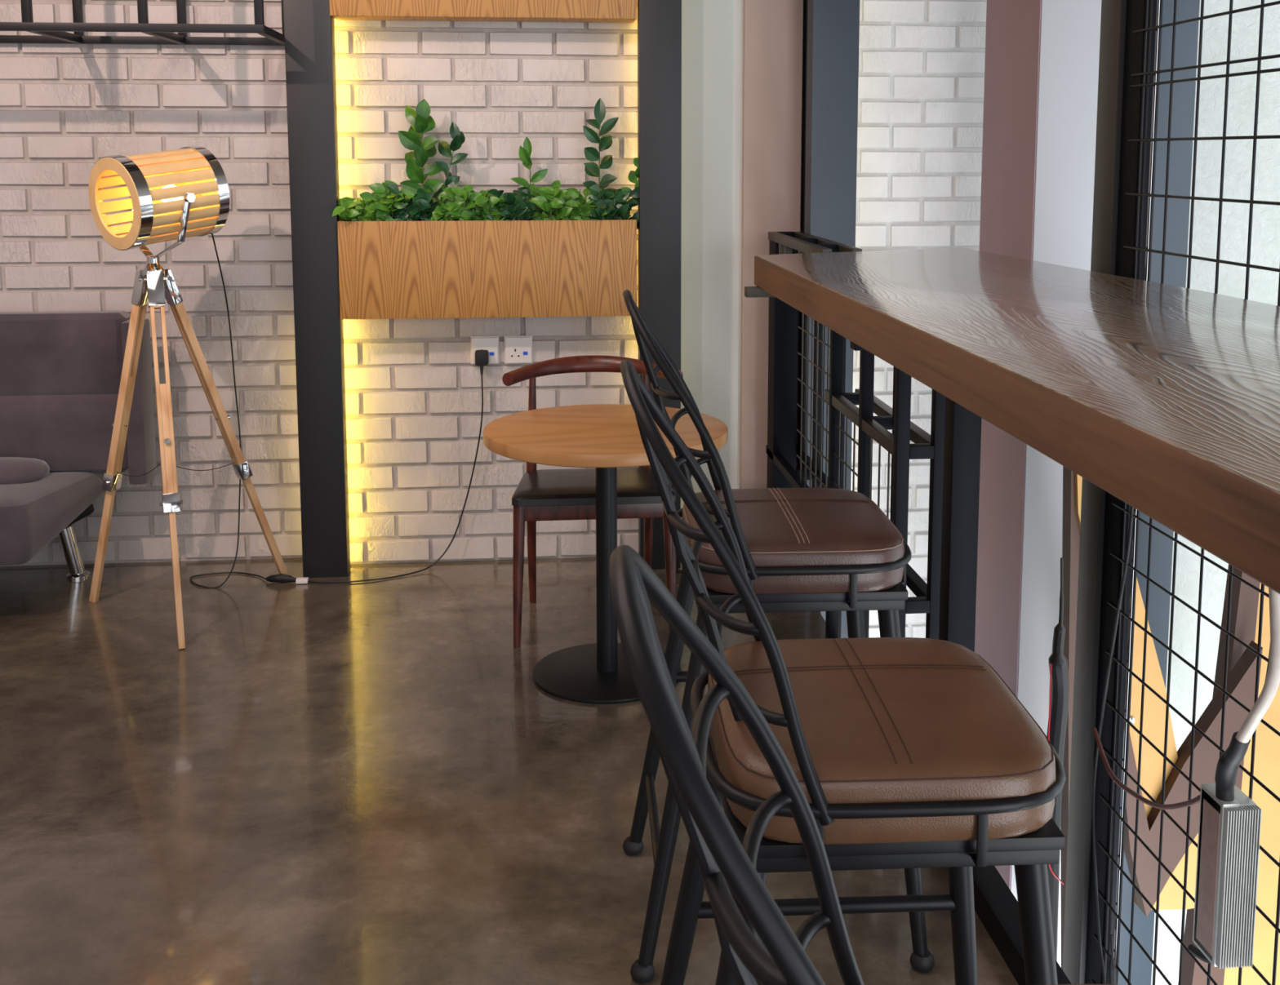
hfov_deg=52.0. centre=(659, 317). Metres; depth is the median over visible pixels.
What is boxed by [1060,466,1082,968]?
pole
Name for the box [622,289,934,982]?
bar stool
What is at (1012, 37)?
wall
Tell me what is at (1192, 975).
sign
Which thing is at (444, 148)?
leafy plant
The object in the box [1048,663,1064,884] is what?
wire
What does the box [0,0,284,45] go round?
wall rack
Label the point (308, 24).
pillar
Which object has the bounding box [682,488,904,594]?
seat cushion
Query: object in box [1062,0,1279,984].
mesh screen
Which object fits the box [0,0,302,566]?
wall
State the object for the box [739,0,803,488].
wall pier
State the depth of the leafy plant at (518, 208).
4.60 m
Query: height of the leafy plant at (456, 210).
0.214 m
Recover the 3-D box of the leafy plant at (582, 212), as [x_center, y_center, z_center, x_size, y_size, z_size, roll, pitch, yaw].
[-0.271,-0.359,4.654,0.181,0.200,0.186,-7,10,-44]
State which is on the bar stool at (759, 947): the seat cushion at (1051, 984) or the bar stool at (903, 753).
the seat cushion at (1051, 984)
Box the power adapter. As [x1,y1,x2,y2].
[1092,587,1279,968]
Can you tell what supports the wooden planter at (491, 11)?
attached to the wall at (413, 388)
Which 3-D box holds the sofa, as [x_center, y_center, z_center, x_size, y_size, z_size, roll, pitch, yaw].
[-2.748,0.495,4.321,1.977,0.955,0.612,-1,7,-6]
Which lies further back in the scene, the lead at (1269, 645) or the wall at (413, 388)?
the wall at (413, 388)
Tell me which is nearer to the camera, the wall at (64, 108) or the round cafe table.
the round cafe table
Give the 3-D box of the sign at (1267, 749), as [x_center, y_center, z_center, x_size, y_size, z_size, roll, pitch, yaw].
[1.878,1.378,4.142,0.136,0.251,0.080,-1,7,-6]
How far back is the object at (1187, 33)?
4.87 m
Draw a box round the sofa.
[0,311,156,580]
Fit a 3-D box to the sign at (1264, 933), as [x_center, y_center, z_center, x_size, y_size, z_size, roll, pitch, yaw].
[1.937,2.005,4.226,0.095,0.260,0.080,-1,7,-6]
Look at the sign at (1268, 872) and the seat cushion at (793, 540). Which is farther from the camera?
the sign at (1268, 872)
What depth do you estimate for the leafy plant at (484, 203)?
4.60 m
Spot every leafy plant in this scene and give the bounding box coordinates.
[332,196,374,221]
[357,180,414,221]
[386,184,438,221]
[398,98,444,212]
[423,121,467,203]
[430,184,482,220]
[463,190,512,220]
[485,186,546,220]
[511,137,547,202]
[528,180,580,220]
[554,187,608,220]
[582,97,618,198]
[587,184,639,229]
[618,157,639,213]
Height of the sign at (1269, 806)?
0.322 m
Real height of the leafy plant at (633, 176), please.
0.354 m
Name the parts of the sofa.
seat, backrest, leg, panel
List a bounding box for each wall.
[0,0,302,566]
[333,0,743,564]
[850,0,1279,984]
[974,0,1041,889]
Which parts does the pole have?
brown panel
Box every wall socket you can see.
[470,335,499,364]
[503,335,532,364]
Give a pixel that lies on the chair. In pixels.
(544, 495)
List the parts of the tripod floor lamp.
leg, lamp shade, bulb, spreader chain, cord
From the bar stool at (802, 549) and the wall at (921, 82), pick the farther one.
the wall at (921, 82)
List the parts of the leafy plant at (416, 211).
stem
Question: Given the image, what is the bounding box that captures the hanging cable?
[1092,506,1133,984]
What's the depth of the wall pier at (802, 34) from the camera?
4.87 m
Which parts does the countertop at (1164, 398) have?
post, floor rail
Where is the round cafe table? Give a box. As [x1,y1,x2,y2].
[483,404,728,704]
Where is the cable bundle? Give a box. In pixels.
[1046,557,1069,961]
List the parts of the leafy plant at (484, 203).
stem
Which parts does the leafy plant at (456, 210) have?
stem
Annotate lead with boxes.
[266,350,488,583]
[1264,644,1270,681]
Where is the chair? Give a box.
[502,355,683,648]
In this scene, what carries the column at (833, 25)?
on the floor
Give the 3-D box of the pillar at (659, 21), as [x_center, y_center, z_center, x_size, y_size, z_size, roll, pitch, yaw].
[0.000,-0.575,4.647,0.148,3.000,0.080,-1,7,-6]
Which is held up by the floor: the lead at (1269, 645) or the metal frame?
the metal frame
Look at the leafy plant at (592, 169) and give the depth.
4.64 m
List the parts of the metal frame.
post, rail, rail, rail, rail, rail, rail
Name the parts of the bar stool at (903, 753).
leg, leg, seat frame, leg, leg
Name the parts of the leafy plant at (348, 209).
stem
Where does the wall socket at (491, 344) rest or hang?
attached to the wall at (413, 388)
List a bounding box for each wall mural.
[1124,792,1199,917]
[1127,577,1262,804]
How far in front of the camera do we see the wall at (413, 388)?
4.78 m
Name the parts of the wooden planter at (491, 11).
panel, panel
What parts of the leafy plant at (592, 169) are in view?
stem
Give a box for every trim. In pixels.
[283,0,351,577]
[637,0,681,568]
[797,0,807,469]
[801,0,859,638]
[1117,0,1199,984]
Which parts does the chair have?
leg, leg, crest rail, seat, leg, leg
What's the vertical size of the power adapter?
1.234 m
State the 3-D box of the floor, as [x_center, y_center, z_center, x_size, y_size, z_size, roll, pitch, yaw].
[-1.411,1.507,0.933,4.535,0.220,8.150,-1,7,-6]
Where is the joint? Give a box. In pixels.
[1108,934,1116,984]
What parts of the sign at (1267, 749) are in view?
ochre panel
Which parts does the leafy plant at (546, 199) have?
stem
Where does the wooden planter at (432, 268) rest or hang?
attached to the wall at (413, 388)
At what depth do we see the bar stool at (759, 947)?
0.79 m
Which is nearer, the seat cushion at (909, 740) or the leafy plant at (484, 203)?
the seat cushion at (909, 740)
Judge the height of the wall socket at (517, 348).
0.102 m
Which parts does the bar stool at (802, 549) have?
leg, leg, seat frame, leg, leg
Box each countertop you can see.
[744,247,1279,984]
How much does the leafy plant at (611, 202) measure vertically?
0.216 m
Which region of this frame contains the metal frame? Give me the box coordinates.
[765,231,945,639]
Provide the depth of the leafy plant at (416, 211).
4.57 m
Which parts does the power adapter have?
label plate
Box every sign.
[1177,948,1266,984]
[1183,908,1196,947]
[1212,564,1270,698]
[1235,767,1279,862]
[1240,721,1279,797]
[1253,910,1279,984]
[1256,849,1279,928]
[1262,682,1279,732]
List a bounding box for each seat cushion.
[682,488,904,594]
[707,637,1055,844]
[1050,984,1116,984]
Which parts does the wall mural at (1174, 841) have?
ochre panel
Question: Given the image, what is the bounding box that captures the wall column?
[1010,0,1101,967]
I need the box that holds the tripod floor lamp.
[88,146,288,648]
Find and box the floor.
[0,557,1018,984]
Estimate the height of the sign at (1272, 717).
0.160 m
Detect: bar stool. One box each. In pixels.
[608,545,1116,984]
[620,359,1066,984]
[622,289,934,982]
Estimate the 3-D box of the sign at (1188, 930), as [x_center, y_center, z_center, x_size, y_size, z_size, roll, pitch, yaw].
[1.677,1.926,4.190,0.043,0.129,0.080,-1,7,-6]
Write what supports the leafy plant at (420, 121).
on the wooden planter at (432, 268)
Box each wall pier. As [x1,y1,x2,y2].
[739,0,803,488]
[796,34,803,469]
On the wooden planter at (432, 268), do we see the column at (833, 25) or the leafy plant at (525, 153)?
the leafy plant at (525, 153)
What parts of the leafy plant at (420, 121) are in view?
stem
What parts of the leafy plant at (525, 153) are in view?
stem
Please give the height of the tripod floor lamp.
1.534 m
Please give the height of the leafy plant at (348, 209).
0.174 m
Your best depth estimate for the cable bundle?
3.78 m
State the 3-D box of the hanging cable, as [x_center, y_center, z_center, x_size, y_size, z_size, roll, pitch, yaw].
[1.153,0.947,3.340,0.012,1.901,0.149,-1,7,-8]
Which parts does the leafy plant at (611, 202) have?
stem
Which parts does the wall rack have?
cross rail, rail, rail, cross rail, cross rail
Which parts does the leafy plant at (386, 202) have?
stem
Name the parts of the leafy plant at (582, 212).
stem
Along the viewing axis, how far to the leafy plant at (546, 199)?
4.61 m
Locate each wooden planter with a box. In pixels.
[329,0,636,22]
[337,219,636,319]
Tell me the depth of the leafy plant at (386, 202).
4.54 m
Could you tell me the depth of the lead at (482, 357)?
4.72 m
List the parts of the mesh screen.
post, rod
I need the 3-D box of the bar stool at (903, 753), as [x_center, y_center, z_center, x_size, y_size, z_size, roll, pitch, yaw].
[0.235,0.672,1.714,0.567,1.244,0.505,0,7,-3]
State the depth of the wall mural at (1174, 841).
4.00 m
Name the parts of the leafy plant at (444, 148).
stem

